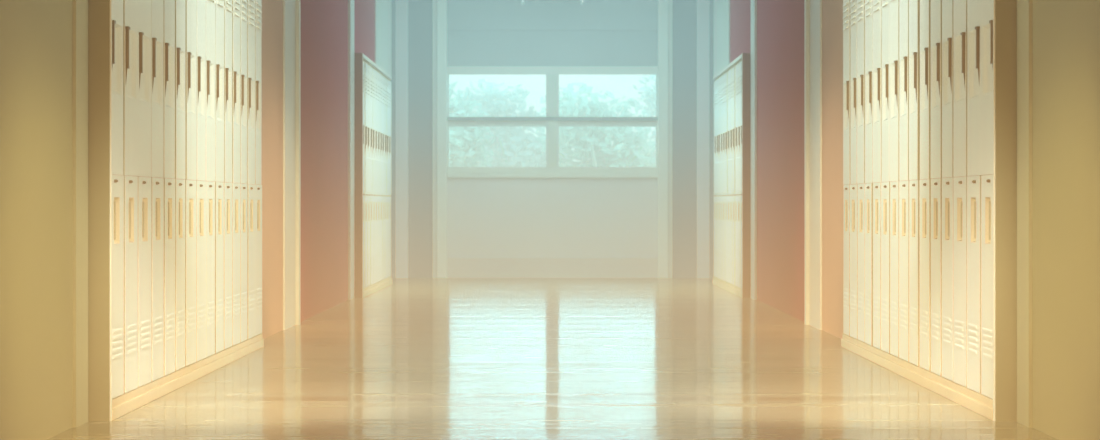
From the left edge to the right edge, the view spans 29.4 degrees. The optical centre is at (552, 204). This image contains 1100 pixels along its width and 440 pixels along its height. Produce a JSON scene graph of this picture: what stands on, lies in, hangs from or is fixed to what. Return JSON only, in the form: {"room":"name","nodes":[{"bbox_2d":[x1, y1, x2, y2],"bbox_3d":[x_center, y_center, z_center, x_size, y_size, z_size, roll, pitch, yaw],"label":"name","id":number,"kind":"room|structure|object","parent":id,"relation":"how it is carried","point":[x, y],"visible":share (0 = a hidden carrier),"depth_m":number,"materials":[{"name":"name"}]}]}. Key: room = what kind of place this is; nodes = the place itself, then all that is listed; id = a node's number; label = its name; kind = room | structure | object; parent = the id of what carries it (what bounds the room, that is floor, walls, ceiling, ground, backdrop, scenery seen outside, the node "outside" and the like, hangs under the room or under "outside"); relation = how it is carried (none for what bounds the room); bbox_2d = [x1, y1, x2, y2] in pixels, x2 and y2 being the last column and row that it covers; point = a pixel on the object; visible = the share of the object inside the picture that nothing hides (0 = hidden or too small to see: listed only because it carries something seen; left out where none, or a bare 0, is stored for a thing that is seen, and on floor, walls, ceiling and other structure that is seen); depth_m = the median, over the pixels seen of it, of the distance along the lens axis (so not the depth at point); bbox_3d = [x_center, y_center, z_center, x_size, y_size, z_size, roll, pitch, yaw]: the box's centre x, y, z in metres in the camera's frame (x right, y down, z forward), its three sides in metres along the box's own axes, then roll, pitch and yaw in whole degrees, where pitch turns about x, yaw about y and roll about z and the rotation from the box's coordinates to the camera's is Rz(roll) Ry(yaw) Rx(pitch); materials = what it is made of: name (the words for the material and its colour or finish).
{"room":"school corridor","nodes":[
{"label":"school corridor","id":0,"kind":"room"},
{"bbox_2d":[0,0,394,439],"bbox_3d":[-1.920,-0.761,9.350,0.440,3.100,26.700,0,0,0],"label":"wall","id":1,"kind":"structure","parent":0,"point":[36,36],"depth_m":7.26,"materials":[{"name":"beige paint"}]},
{"bbox_2d":[73,0,87,427],"bbox_3d":[-1.694,-0.761,7.537,0.012,3.100,0.195,0,0,0],"label":"trim","id":2,"kind":"structure","parent":1,"relation":"attached to","point":[80,7],"depth_m":7.49,"materials":[{"name":"beige paint"}]},
{"bbox_2d":[283,0,295,329],"bbox_3d":[-1.694,-0.761,13.525,0.012,3.100,0.550,0,0,0],"label":"trim","id":3,"kind":"structure","parent":1,"relation":"attached to","point":[289,6],"depth_m":13.48,"materials":[{"name":"paint"}]},
{"bbox_2d":[296,0,300,324],"bbox_3d":[-1.683,-0.761,13.840,0.035,3.100,0.080,0,0,0],"label":"trim","id":4,"kind":"structure","parent":1,"relation":"attached to","point":[298,2],"depth_m":13.80,"materials":[{"name":"paint"}]},
{"bbox_2d":[348,0,353,299],"bbox_3d":[-1.690,-0.761,17.637,0.020,3.100,0.355,0,0,0],"label":"trim","id":5,"kind":"structure","parent":1,"relation":"attached to","point":[350,2],"depth_m":17.47,"materials":[{"name":"paint"}]},
{"bbox_2d":[375,0,390,75],"bbox_3d":[-1.694,-1.816,21.050,0.012,0.990,1.900,0,0,0],"label":"trim","id":6,"kind":"structure","parent":1,"relation":"attached to","point":[382,7],"depth_m":20.98,"materials":[{"name":"paint"}]},
{"bbox_2d":[47,278,1057,439],"bbox_3d":[0.000,0.839,9.500,4.280,0.100,27.000,0,0,0],"label":"floor","id":7,"kind":"structure","parent":0,"point":[410,358],"depth_m":9.77,"materials":[{"name":"beige tile"}]},
{"bbox_2d":[88,0,111,420],"bbox_3d":[-1.815,-0.251,7.668,0.410,2.080,0.020,0,0,0],"label":"end panel","id":8,"kind":"object","parent":7,"relation":"on","point":[99,11],"visible":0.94,"depth_m":7.66,"materials":[{"name":"paint"}]},
{"bbox_2d":[112,0,124,406],"bbox_3d":[-1.804,-0.256,7.814,0.393,2.000,0.269,0,0,0],"label":"locker","id":9,"kind":"object","parent":7,"relation":"on","point":[118,396],"visible":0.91,"depth_m":7.84,"materials":[{"name":"metal"}]},
{"bbox_2d":[123,0,138,400],"bbox_3d":[-1.803,-0.256,8.083,0.393,2.000,0.269,0,0,0],"label":"locker","id":10,"kind":"object","parent":7,"relation":"on","point":[130,7],"visible":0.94,"depth_m":8.08,"materials":[{"name":"metal"}]},
{"bbox_2d":[138,0,151,394],"bbox_3d":[-1.804,-0.256,8.352,0.393,2.000,0.269,0,0,0],"label":"locker","id":11,"kind":"object","parent":7,"relation":"on","point":[144,6],"visible":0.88,"depth_m":8.34,"materials":[{"name":"metal"}]},
{"bbox_2d":[151,0,164,388],"bbox_3d":[-1.803,-0.256,8.620,0.394,2.000,0.269,0,0,0],"label":"locker","id":12,"kind":"object","parent":7,"relation":"on","point":[157,6],"visible":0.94,"depth_m":8.64,"materials":[{"name":"metal"}]},
{"bbox_2d":[163,0,175,382],"bbox_3d":[-1.802,-0.256,8.889,0.395,2.000,0.269,0,0,0],"label":"locker","id":13,"kind":"object","parent":7,"relation":"on","point":[169,5],"visible":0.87,"depth_m":8.88,"materials":[{"name":"metal"}]},
{"bbox_2d":[175,0,186,377],"bbox_3d":[-1.803,-0.256,9.158,0.394,2.000,0.269,0,0,0],"label":"locker","id":14,"kind":"object","parent":7,"relation":"on","point":[180,369],"visible":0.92,"depth_m":9.14,"materials":[{"name":"metal"}]},
{"bbox_2d":[112,339,263,420],"bbox_3d":[-1.804,0.767,9.695,0.392,0.044,4.030,0,0,0],"label":"plinth","id":15,"kind":"object","parent":7,"relation":"on","point":[138,401],"visible":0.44,"depth_m":9.07,"materials":[{"name":"paint"}]},
{"bbox_2d":[185,0,196,372],"bbox_3d":[-1.803,-0.256,9.427,0.394,2.000,0.269,0,0,0],"label":"locker","id":16,"kind":"object","parent":7,"relation":"on","point":[190,5],"visible":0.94,"depth_m":9.42,"materials":[{"name":"metal"}]},
{"bbox_2d":[196,0,206,367],"bbox_3d":[-1.803,-0.256,9.695,0.394,2.000,0.269,0,0,0],"label":"locker","id":17,"kind":"object","parent":7,"relation":"on","point":[201,359],"visible":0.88,"depth_m":9.69,"materials":[{"name":"metal"}]},
{"bbox_2d":[206,0,215,363],"bbox_3d":[-1.804,-0.256,9.964,0.392,2.000,0.269,0,0,0],"label":"locker","id":18,"kind":"object","parent":7,"relation":"on","point":[210,4],"visible":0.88,"depth_m":9.95,"materials":[{"name":"metal"}]},
{"bbox_2d":[215,0,224,359],"bbox_3d":[-1.803,-0.256,10.233,0.394,2.000,0.269,0,0,0],"label":"locker","id":19,"kind":"object","parent":7,"relation":"on","point":[219,4],"visible":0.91,"depth_m":10.21,"materials":[{"name":"metal"}]},
{"bbox_2d":[224,0,232,354],"bbox_3d":[-1.802,-0.256,10.501,0.395,2.000,0.269,0,0,0],"label":"locker","id":20,"kind":"object","parent":7,"relation":"on","point":[228,348],"visible":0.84,"depth_m":10.49,"materials":[{"name":"metal"}]},
{"bbox_2d":[232,0,240,351],"bbox_3d":[-1.803,-0.256,10.770,0.395,2.000,0.269,0,0,0],"label":"locker","id":21,"kind":"object","parent":7,"relation":"on","point":[236,344],"visible":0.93,"depth_m":10.75,"materials":[{"name":"metal"}]},
{"bbox_2d":[240,0,248,347],"bbox_3d":[-1.803,-0.256,11.039,0.394,2.000,0.269,0,0,0],"label":"locker","id":22,"kind":"object","parent":7,"relation":"on","point":[244,342],"visible":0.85,"depth_m":11.01,"materials":[{"name":"metal"}]},
{"bbox_2d":[247,0,255,343],"bbox_3d":[-1.803,-0.256,11.307,0.394,2.000,0.269,0,0,0],"label":"locker","id":23,"kind":"object","parent":7,"relation":"on","point":[251,3],"visible":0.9,"depth_m":11.28,"materials":[{"name":"metal"}]},
{"bbox_2d":[254,0,262,340],"bbox_3d":[-1.803,-0.256,11.576,0.395,2.000,0.269,0,0,0],"label":"locker","id":24,"kind":"object","parent":7,"relation":"on","point":[258,5],"visible":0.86,"depth_m":11.56,"materials":[{"name":"metal"}]},
{"bbox_2d":[354,53,362,297],"bbox_3d":[-1.815,-0.251,17.848,0.410,2.080,0.020,0,0,0],"label":"end panel","id":25,"kind":"object","parent":7,"relation":"on","point":[358,57],"visible":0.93,"depth_m":17.84,"materials":[{"name":"brown paint"}]},
{"bbox_2d":[363,59,364,291],"bbox_3d":[-1.803,-0.256,17.994,0.395,2.000,0.269,0,0,0],"label":"locker","id":26,"kind":"object","parent":7,"relation":"on","point":[363,59],"visible":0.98,"depth_m":18.06,"materials":[{"name":"metal"}]},
{"bbox_2d":[363,54,391,79],"bbox_3d":[-1.817,-1.275,19.472,0.406,0.032,3.224,0,0,0],"label":"board","id":27,"kind":"object","parent":26,"relation":"on","point":[365,58],"visible":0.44,"depth_m":19.32,"materials":[{"name":"beige paint"}]},
{"bbox_2d":[364,60,367,290],"bbox_3d":[-1.802,-0.256,18.263,0.396,2.000,0.269,0,0,0],"label":"locker","id":28,"kind":"object","parent":7,"relation":"on","point":[366,78],"visible":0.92,"depth_m":18.18,"materials":[{"name":"metal"}]},
{"bbox_2d":[367,62,370,289],"bbox_3d":[-1.803,-0.256,18.532,0.394,2.000,0.269,0,0,0],"label":"locker","id":29,"kind":"object","parent":7,"relation":"on","point":[368,66],"visible":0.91,"depth_m":18.48,"materials":[{"name":"metal"}]},
{"bbox_2d":[369,64,372,287],"bbox_3d":[-1.802,-0.256,18.800,0.395,2.000,0.269,0,0,0],"label":"locker","id":30,"kind":"object","parent":7,"relation":"on","point":[371,68],"visible":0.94,"depth_m":18.77,"materials":[{"name":"metal"}]},
{"bbox_2d":[372,66,375,286],"bbox_3d":[-1.803,-0.256,19.069,0.394,2.000,0.269,0,0,0],"label":"locker","id":31,"kind":"object","parent":7,"relation":"on","point":[374,84],"visible":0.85,"depth_m":19.07,"materials":[{"name":"metal"}]},
{"bbox_2d":[374,68,378,285],"bbox_3d":[-1.804,-0.256,19.338,0.393,2.000,0.269,0,0,0],"label":"locker","id":32,"kind":"object","parent":7,"relation":"on","point":[376,72],"visible":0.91,"depth_m":19.32,"materials":[{"name":"metal"}]},
{"bbox_2d":[363,279,391,297],"bbox_3d":[-1.804,0.767,19.472,0.392,0.044,3.224,0,0,0],"label":"plinth","id":33,"kind":"object","parent":7,"relation":"on","point":[376,288],"visible":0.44,"depth_m":19.19,"materials":[{"name":"paint"}]},
{"bbox_2d":[377,70,380,284],"bbox_3d":[-1.803,-0.256,19.607,0.394,2.000,0.269,0,0,0],"label":"locker","id":34,"kind":"object","parent":7,"relation":"on","point":[379,87],"visible":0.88,"depth_m":19.56,"materials":[{"name":"metal"}]},
{"bbox_2d":[379,72,382,283],"bbox_3d":[-1.803,-0.256,19.875,0.395,2.000,0.269,0,0,0],"label":"locker","id":35,"kind":"object","parent":7,"relation":"on","point":[381,75],"visible":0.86,"depth_m":19.88,"materials":[{"name":"metal"}]},
{"bbox_2d":[382,74,384,282],"bbox_3d":[-1.802,-0.256,20.144,0.395,2.000,0.269,0,0,0],"label":"locker","id":36,"kind":"object","parent":7,"relation":"on","point":[382,74],"visible":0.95,"depth_m":20.20,"materials":[{"name":"metal"}]},
{"bbox_2d":[384,75,386,281],"bbox_3d":[-1.803,-0.256,20.413,0.394,2.000,0.269,0,0,0],"label":"locker","id":37,"kind":"object","parent":7,"relation":"on","point":[384,75],"visible":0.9,"depth_m":20.44,"materials":[{"name":"metal"}]},
{"bbox_2d":[386,77,389,280],"bbox_3d":[-1.804,-0.256,20.681,0.393,2.000,0.269,0,0,0],"label":"locker","id":38,"kind":"object","parent":7,"relation":"on","point":[388,93],"visible":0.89,"depth_m":20.69,"materials":[{"name":"metal"}]},
{"bbox_2d":[388,78,391,279],"bbox_3d":[-1.804,-0.256,20.950,0.393,2.000,0.269,0,0,0],"label":"locker","id":39,"kind":"object","parent":7,"relation":"on","point":[390,98],"visible":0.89,"depth_m":20.95,"materials":[{"name":"metal"}]},
{"bbox_2d":[713,78,716,279],"bbox_3d":[1.802,-0.256,20.950,0.395,2.000,0.269,0,0,0],"label":"locker","id":40,"kind":"object","parent":7,"relation":"on","point":[714,98],"visible":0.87,"depth_m":20.95,"materials":[{"name":"metal"}]},
{"bbox_2d":[715,77,718,280],"bbox_3d":[1.803,-0.256,20.681,0.395,2.000,0.269,0,0,0],"label":"locker","id":41,"kind":"object","parent":7,"relation":"on","point":[716,93],"visible":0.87,"depth_m":20.69,"materials":[{"name":"metal"}]},
{"bbox_2d":[718,75,720,281],"bbox_3d":[1.802,-0.256,20.413,0.396,2.000,0.269,0,0,0],"label":"locker","id":42,"kind":"object","parent":7,"relation":"on","point":[720,75],"visible":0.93,"depth_m":20.37,"materials":[{"name":"metal"}]},
{"bbox_2d":[720,74,722,282],"bbox_3d":[1.803,-0.256,20.144,0.395,2.000,0.269,0,0,0],"label":"locker","id":43,"kind":"object","parent":7,"relation":"on","point":[722,74],"visible":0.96,"depth_m":20.20,"materials":[{"name":"metal"}]},
{"bbox_2d":[722,72,725,283],"bbox_3d":[1.803,-0.256,19.875,0.394,2.000,0.269,0,0,0],"label":"locker","id":44,"kind":"object","parent":7,"relation":"on","point":[723,75],"visible":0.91,"depth_m":19.88,"materials":[{"name":"metal"}]},
{"bbox_2d":[724,70,727,284],"bbox_3d":[1.803,-0.256,19.607,0.394,2.000,0.269,0,0,0],"label":"locker","id":45,"kind":"object","parent":7,"relation":"on","point":[725,87],"visible":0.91,"depth_m":19.55,"materials":[{"name":"metal"}]},
{"bbox_2d":[713,279,741,297],"bbox_3d":[1.804,0.767,19.472,0.392,0.044,3.224,0,0,0],"label":"plinth","id":46,"kind":"object","parent":7,"relation":"on","point":[728,288],"visible":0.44,"depth_m":19.19,"materials":[{"name":"paint"}]},
{"bbox_2d":[727,68,730,285],"bbox_3d":[1.803,-0.256,19.338,0.394,2.000,0.269,0,0,0],"label":"locker","id":47,"kind":"object","parent":7,"relation":"on","point":[728,193],"visible":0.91,"depth_m":19.33,"materials":[{"name":"metal"}]},
{"bbox_2d":[729,66,732,286],"bbox_3d":[1.803,-0.256,19.069,0.394,2.000,0.269,0,0,0],"label":"locker","id":48,"kind":"object","parent":7,"relation":"on","point":[730,70],"visible":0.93,"depth_m":19.05,"materials":[{"name":"metal"}]},
{"bbox_2d":[732,64,735,287],"bbox_3d":[1.802,-0.256,18.800,0.395,2.000,0.269,0,0,0],"label":"locker","id":49,"kind":"object","parent":7,"relation":"on","point":[733,68],"visible":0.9,"depth_m":18.78,"materials":[{"name":"metal"}]},
{"bbox_2d":[734,62,737,289],"bbox_3d":[1.803,-0.256,18.532,0.394,2.000,0.269,0,0,0],"label":"locker","id":50,"kind":"object","parent":7,"relation":"on","point":[735,84],"visible":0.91,"depth_m":18.56,"materials":[{"name":"metal"}]},
{"bbox_2d":[737,60,740,290],"bbox_3d":[1.803,-0.256,18.263,0.394,2.000,0.269,0,0,0],"label":"locker","id":51,"kind":"object","parent":7,"relation":"on","point":[738,64],"visible":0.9,"depth_m":18.27,"materials":[{"name":"metal"}]},
{"bbox_2d":[739,59,741,291],"bbox_3d":[1.803,-0.256,17.994,0.394,2.000,0.269,0,0,0],"label":"locker","id":52,"kind":"object","parent":7,"relation":"on","point":[740,80],"visible":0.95,"depth_m":18.05,"materials":[{"name":"metal"}]},
{"bbox_2d":[713,54,741,79],"bbox_3d":[1.817,-1.275,19.472,0.406,0.032,3.224,0,0,0],"label":"board","id":53,"kind":"object","parent":52,"relation":"on","point":[738,58],"visible":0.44,"depth_m":19.32,"materials":[{"name":"beige paint"}]},
{"bbox_2d":[742,53,750,297],"bbox_3d":[1.815,-0.251,17.848,0.410,2.080,0.020,0,0,0],"label":"end panel","id":54,"kind":"object","parent":7,"relation":"on","point":[746,57],"visible":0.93,"depth_m":17.84,"materials":[{"name":"brown paint"}]},
{"bbox_2d":[842,0,850,340],"bbox_3d":[1.803,-0.256,11.576,0.395,2.000,0.269,0,0,0],"label":"locker","id":55,"kind":"object","parent":7,"relation":"on","point":[846,3],"visible":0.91,"depth_m":11.56,"materials":[{"name":"metal"}]},
{"bbox_2d":[849,0,857,343],"bbox_3d":[1.803,-0.256,11.307,0.394,2.000,0.269,0,0,0],"label":"locker","id":56,"kind":"object","parent":7,"relation":"on","point":[853,6],"visible":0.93,"depth_m":11.30,"materials":[{"name":"metal"}]},
{"bbox_2d":[856,0,864,347],"bbox_3d":[1.803,-0.256,11.039,0.395,2.000,0.269,0,0,0],"label":"locker","id":57,"kind":"object","parent":7,"relation":"on","point":[860,9],"visible":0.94,"depth_m":11.02,"materials":[{"name":"metal"}]},
{"bbox_2d":[864,0,872,351],"bbox_3d":[1.802,-0.256,10.770,0.396,2.000,0.269,0,0,0],"label":"locker","id":58,"kind":"object","parent":7,"relation":"on","point":[868,344],"visible":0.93,"depth_m":10.73,"materials":[{"name":"metal"}]},
{"bbox_2d":[872,0,881,354],"bbox_3d":[1.804,-0.256,10.501,0.393,2.000,0.269,0,0,0],"label":"locker","id":59,"kind":"object","parent":7,"relation":"on","point":[877,9],"visible":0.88,"depth_m":10.47,"materials":[{"name":"metal"}]},
{"bbox_2d":[880,0,889,359],"bbox_3d":[1.803,-0.256,10.233,0.394,2.000,0.269,0,0,0],"label":"locker","id":60,"kind":"object","parent":7,"relation":"on","point":[885,184],"visible":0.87,"depth_m":10.22,"materials":[{"name":"metal"}]},
{"bbox_2d":[889,0,898,363],"bbox_3d":[1.803,-0.256,9.964,0.394,2.000,0.269,0,0,0],"label":"locker","id":61,"kind":"object","parent":7,"relation":"on","point":[893,4],"visible":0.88,"depth_m":9.96,"materials":[{"name":"metal"}]},
{"bbox_2d":[898,0,908,367],"bbox_3d":[1.803,-0.256,9.695,0.394,2.000,0.269,0,0,0],"label":"locker","id":62,"kind":"object","parent":7,"relation":"on","point":[903,359],"visible":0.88,"depth_m":9.69,"materials":[{"name":"metal"}]},
{"bbox_2d":[908,0,919,372],"bbox_3d":[1.802,-0.256,9.427,0.396,2.000,0.269,0,0,0],"label":"locker","id":63,"kind":"object","parent":7,"relation":"on","point":[914,5],"visible":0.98,"depth_m":9.38,"materials":[{"name":"metal"}]},
{"bbox_2d":[841,339,992,420],"bbox_3d":[1.804,0.767,9.695,0.392,0.044,4.030,0,0,0],"label":"plinth","id":64,"kind":"object","parent":7,"relation":"on","point":[966,401],"visible":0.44,"depth_m":9.07,"materials":[{"name":"paint"}]},
{"bbox_2d":[918,0,930,377],"bbox_3d":[1.803,-0.256,9.158,0.394,2.000,0.269,0,0,0],"label":"locker","id":65,"kind":"object","parent":7,"relation":"on","point":[924,369],"visible":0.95,"depth_m":9.14,"materials":[{"name":"metal"}]},
{"bbox_2d":[929,0,941,382],"bbox_3d":[1.803,-0.256,8.889,0.394,2.000,0.269,0,0,0],"label":"locker","id":66,"kind":"object","parent":7,"relation":"on","point":[935,374],"visible":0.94,"depth_m":8.88,"materials":[{"name":"metal"}]},
{"bbox_2d":[940,0,952,388],"bbox_3d":[1.802,-0.256,8.620,0.396,2.000,0.269,0,0,0],"label":"locker","id":67,"kind":"object","parent":7,"relation":"on","point":[946,379],"visible":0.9,"depth_m":8.63,"materials":[{"name":"metal"}]},
{"bbox_2d":[953,0,966,394],"bbox_3d":[1.803,-0.256,8.352,0.394,2.000,0.269,0,0,0],"label":"locker","id":68,"kind":"object","parent":7,"relation":"on","point":[959,6],"visible":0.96,"depth_m":8.35,"materials":[{"name":"metal"}]},
{"bbox_2d":[966,0,980,400],"bbox_3d":[1.803,-0.256,8.083,0.394,2.000,0.269,0,0,0],"label":"locker","id":69,"kind":"object","parent":7,"relation":"on","point":[973,390],"visible":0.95,"depth_m":8.07,"materials":[{"name":"metal"}]},
{"bbox_2d":[980,0,992,406],"bbox_3d":[1.803,-0.256,7.814,0.394,2.000,0.269,0,0,0],"label":"locker","id":70,"kind":"object","parent":7,"relation":"on","point":[986,6],"visible":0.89,"depth_m":7.84,"materials":[{"name":"metal"}]},
{"bbox_2d":[993,0,1016,420],"bbox_3d":[1.815,-0.251,7.668,0.410,2.080,0.020,0,0,0],"label":"end panel","id":71,"kind":"object","parent":7,"relation":"on","point":[1004,11],"visible":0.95,"depth_m":7.66,"materials":[{"name":"paint"}]},
{"bbox_2d":[408,0,696,277],"bbox_3d":[0.000,-0.761,22.825,4.280,3.100,0.250,0,0,0],"label":"wall","id":72,"kind":"structure","parent":0,"point":[487,217],"depth_m":22.73,"materials":[{"name":"paint"}]},
{"bbox_2d":[395,0,407,277],"bbox_3d":[-1.627,-0.761,22.680,0.135,3.100,0.040,0,0,0],"label":"trim","id":73,"kind":"structure","parent":72,"relation":"attached to","point":[401,6],"depth_m":22.66,"materials":[{"name":"paint"}]},
{"bbox_2d":[433,0,436,277],"bbox_3d":[-1.272,-0.761,22.690,0.045,3.100,0.020,0,0,0],"label":"trim","id":74,"kind":"structure","parent":72,"relation":"attached to","point":[434,1],"depth_m":22.68,"materials":[{"name":"paint"}]},
{"bbox_2d":[437,0,446,277],"bbox_3d":[-1.195,-0.761,22.690,0.110,3.100,0.080,0,0,0],"label":"trim","id":75,"kind":"structure","parent":72,"relation":"attached to","point":[441,4],"depth_m":22.65,"materials":[{"name":"paint"}]},
{"bbox_2d":[447,66,657,177],"bbox_3d":[0.000,-0.898,22.747,2.280,1.205,0.125,0,0,0],"label":"window","id":76,"kind":"structure","parent":72,"relation":"in","point":[552,121],"depth_m":22.73,"materials":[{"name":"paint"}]},
{"bbox_2d":[447,258,657,277],"bbox_3d":[0.000,0.681,22.721,2.280,0.215,0.018,0,0,0],"label":"baseboard","id":77,"kind":"structure","parent":72,"relation":"attached to","point":[456,267],"depth_m":22.71,"materials":[{"name":"grey paint"}]},
{"bbox_2d":[658,0,667,277],"bbox_3d":[1.195,-0.761,22.690,0.110,3.100,0.080,0,0,0],"label":"trim","id":78,"kind":"structure","parent":72,"relation":"attached to","point":[662,4],"depth_m":22.65,"materials":[{"name":"paint"}]},
{"bbox_2d":[668,0,671,277],"bbox_3d":[1.272,-0.761,22.690,0.045,3.100,0.020,0,0,0],"label":"trim","id":79,"kind":"structure","parent":72,"relation":"attached to","point":[669,1],"depth_m":22.68,"materials":[{"name":"paint"}]},
{"bbox_2d":[697,0,709,277],"bbox_3d":[1.627,-0.761,22.680,0.135,3.100,0.040,0,0,0],"label":"trim","id":80,"kind":"structure","parent":72,"relation":"attached to","point":[703,6],"depth_m":22.66,"materials":[{"name":"paint"}]},
{"bbox_2d":[710,0,1099,439],"bbox_3d":[1.920,-0.761,9.350,0.440,3.100,26.700,0,0,0],"label":"wall","id":81,"kind":"structure","parent":0,"point":[1065,33],"depth_m":7.35,"materials":[{"name":"beige paint"}]},
{"bbox_2d":[714,0,729,75],"bbox_3d":[1.694,-1.816,21.050,0.012,0.990,1.900,0,0,0],"label":"trim","id":82,"kind":"structure","parent":81,"relation":"attached to","point":[721,7],"depth_m":20.98,"materials":[{"name":"paint"}]},
{"bbox_2d":[751,0,756,299],"bbox_3d":[1.690,-0.761,17.637,0.020,3.100,0.355,0,0,0],"label":"trim","id":83,"kind":"structure","parent":81,"relation":"attached to","point":[753,2],"depth_m":17.47,"materials":[{"name":"paint"}]},
{"bbox_2d":[804,0,808,324],"bbox_3d":[1.683,-0.761,13.840,0.035,3.100,0.080,0,0,0],"label":"trim","id":84,"kind":"structure","parent":81,"relation":"attached to","point":[806,2],"depth_m":13.80,"materials":[{"name":"paint"}]},
{"bbox_2d":[809,0,821,329],"bbox_3d":[1.694,-0.761,13.525,0.012,3.100,0.550,0,0,0],"label":"trim","id":85,"kind":"structure","parent":81,"relation":"attached to","point":[815,6],"depth_m":13.48,"materials":[{"name":"paint"}]},
{"bbox_2d":[1017,0,1031,427],"bbox_3d":[1.694,-0.761,7.537,0.012,3.100,0.195,0,0,0],"label":"trim","id":86,"kind":"structure","parent":81,"relation":"attached to","point":[1024,7],"depth_m":7.49,"materials":[{"name":"beige paint"}]},
{"bbox_3d":[0.000,-2.361,9.500,4.280,0.100,27.000,0,0,0],"label":"ceiling","id":87,"kind":"structure","parent":0,"visible":0},
{"bbox_2d":[521,0,583,4],"bbox_3d":[0.000,-2.208,22.000,0.650,0.205,0.260,0,0,0],"label":"ceiling light","id":88,"kind":"object","parent":87,"relation":"attached to","point":[522,1],"visible":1,"depth_m":22.04,"materials":[{"name":"white"}]},
{"label":"outside","id":89,"kind":"structure","parent":0,"visible":0},
{"bbox_3d":[0.000,1.239,51.550,60.000,0.100,56.900,0,0,0],"label":"ground","id":90,"kind":"structure","parent":89,"visible":0},
{"bbox_2d":[449,76,494,166],"bbox_3d":[-1.913,-0.408,31.025,2.055,3.194,2.083,0,0,-18],"label":"tree","id":91,"kind":"object","parent":90,"relation":"on","point":[467,145],"visible":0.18,"depth_m":30.53,"materials":[{"name":"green plant"}]},
{"bbox_2d":[459,79,571,166],"bbox_3d":[-0.596,-0.424,34.023,2.152,3.226,2.240,0,0,0],"label":"tree","id":92,"kind":"object","parent":90,"relation":"on","point":[517,151],"visible":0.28,"depth_m":33.75,"materials":[{"name":"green plant"}]},
{"bbox_2d":[535,82,655,166],"bbox_3d":[0.774,-0.337,31.211,2.127,3.053,2.152,0,0,0],"label":"tree","id":93,"kind":"object","parent":90,"relation":"on","point":[595,143],"visible":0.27,"depth_m":30.92,"materials":[{"name":"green plant"}]},
{"bbox_2d":[624,75,655,163],"bbox_3d":[2.061,-0.585,34.202,2.279,3.547,2.429,0,0,0],"label":"tree","id":94,"kind":"object","parent":90,"relation":"on","point":[649,94],"visible":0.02,"depth_m":34.53,"materials":[{"name":"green plant"}]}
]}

